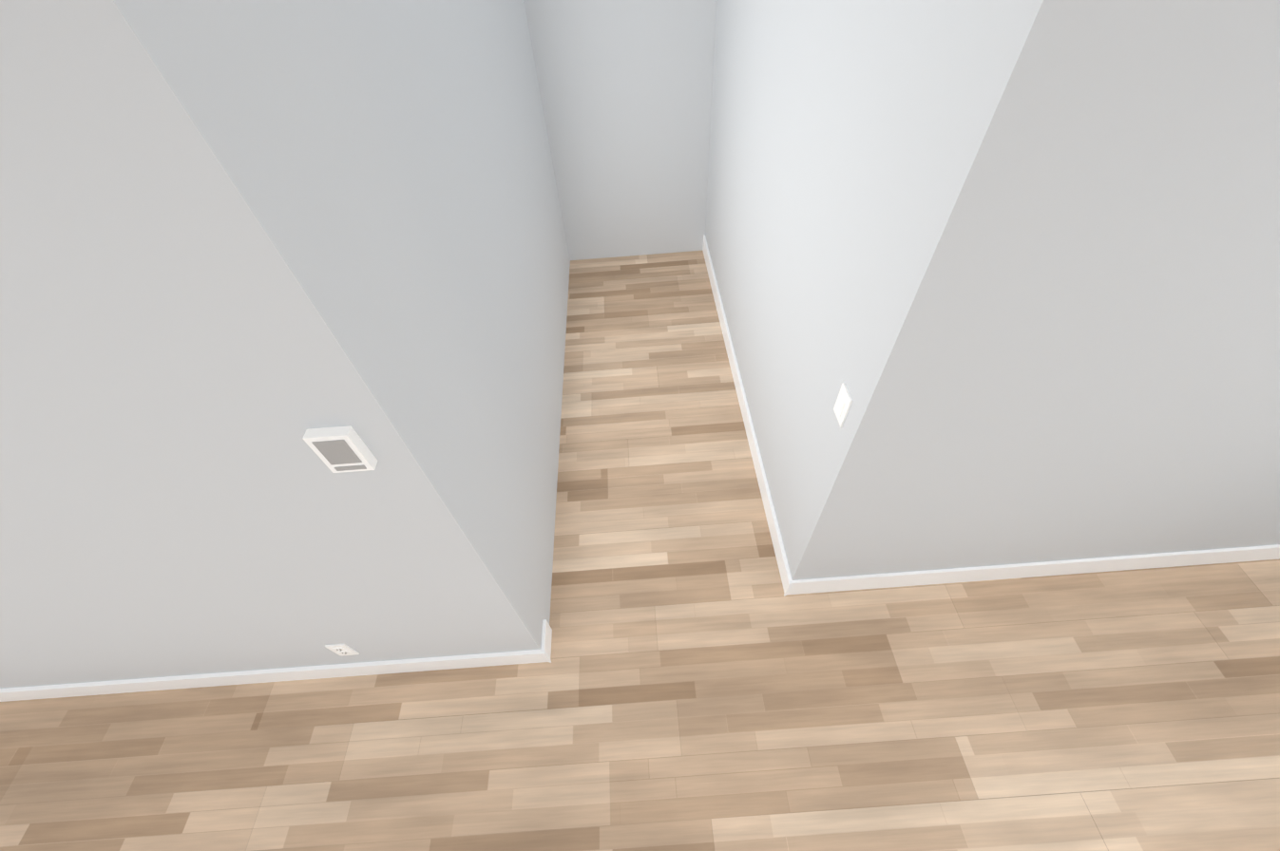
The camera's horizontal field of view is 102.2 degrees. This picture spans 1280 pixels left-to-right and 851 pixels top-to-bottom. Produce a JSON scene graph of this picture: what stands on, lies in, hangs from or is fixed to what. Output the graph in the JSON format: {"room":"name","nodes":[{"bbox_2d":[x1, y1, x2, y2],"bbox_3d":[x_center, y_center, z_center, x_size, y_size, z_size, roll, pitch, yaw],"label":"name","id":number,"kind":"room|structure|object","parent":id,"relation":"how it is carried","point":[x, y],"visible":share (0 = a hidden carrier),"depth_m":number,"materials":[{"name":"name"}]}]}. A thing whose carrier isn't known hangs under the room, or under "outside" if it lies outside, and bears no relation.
{"room":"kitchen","nodes":[
{"label":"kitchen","id":0,"kind":"room"},
{"bbox_2d":[0,0,543,688],"bbox_3d":[-2.998,0.357,1.302,5.090,2.450,0.120,-4,50,0],"label":"wall","id":1,"kind":"structure","parent":0,"point":[194,346],"depth_m":0.94,"materials":[{"name":"grey paint"}]},
{"bbox_2d":[0,633,551,702],"bbox_3d":[-2.928,1.133,2.158,5.110,0.135,0.047,-4,50,0],"label":"baseboard","id":2,"kind":"structure","parent":1,"relation":"attached to","point":[541,656],"depth_m":2.12,"materials":[{"name":"white wood"}]},
{"bbox_2d":[302,425,377,473],"bbox_3d":[-0.591,0.050,1.023,0.085,0.115,0.025,-4,50,0],"label":"thermostat","id":3,"kind":"object","parent":1,"relation":"attached to","point":[337,449],"visible":0.98,"depth_m":1.00,"materials":[{"name":"white plastic"}]},
{"bbox_2d":[324,644,359,655],"bbox_3d":[-1.127,0.852,1.955,0.072,0.116,0.009,-4,50,0],"label":"outlet","id":4,"kind":"object","parent":1,"relation":"attached to","point":[341,649],"visible":0.96,"depth_m":1.94,"materials":[{"name":"white plastic"}]},
{"bbox_2d":[191,0,570,624],"bbox_3d":[-0.602,-0.982,2.246,0.120,2.450,2.880,-4,50,0],"label":"wall","id":5,"kind":"structure","parent":0,"point":[410,141],"depth_m":1.38,"materials":[{"name":"grey paint"}]},
{"bbox_2d":[523,0,716,260],"bbox_3d":[-0.090,-2.178,3.200,1.310,2.450,0.120,-4,50,0],"label":"wall","id":6,"kind":"structure","parent":0,"point":[625,88],"depth_m":3.33,"materials":[{"name":"grey paint"}]},
{"bbox_2d":[0,250,1279,850],"bbox_3d":[-0.970,1.549,1.836,9.190,0.100,7.490,-4,50,0],"label":"floor","id":7,"kind":"structure","parent":0,"point":[699,682],"depth_m":2.04,"materials":[{"name":"brown wood"}]},
{"bbox_2d":[782,544,1279,596],"bbox_3d":[2.040,0.609,2.257,2.805,0.135,0.017,-4,50,0],"label":"baseboard","id":8,"kind":"structure","parent":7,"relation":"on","point":[791,586],"depth_m":2.24,"materials":[{"name":"white wood"}]},
{"bbox_2d":[705,0,1279,580],"bbox_3d":[1.973,-1.210,2.262,2.910,2.450,2.790,-4,50,0],"label":"wall block","id":9,"kind":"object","parent":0,"point":[1007,272],"visible":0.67,"depth_m":1.29,"materials":[{"name":"grey paint"}]},
{"bbox_2d":[702,234,790,584],"bbox_3d":[0.573,-0.375,3.169,0.017,0.135,2.760,-4,50,0],"label":"baseboard","id":10,"kind":"structure","parent":9,"relation":"attached to","point":[779,551],"depth_m":2.81,"materials":[{"name":"white wood"}]},
{"bbox_2d":[833,382,852,427],"bbox_3d":[0.591,-0.059,1.514,0.010,0.116,0.072,-4,50,0],"label":"light switch","id":11,"kind":"object","parent":9,"relation":"attached to","point":[843,404],"visible":1,"depth_m":1.50,"materials":[{"name":"white plastic"}]}
]}

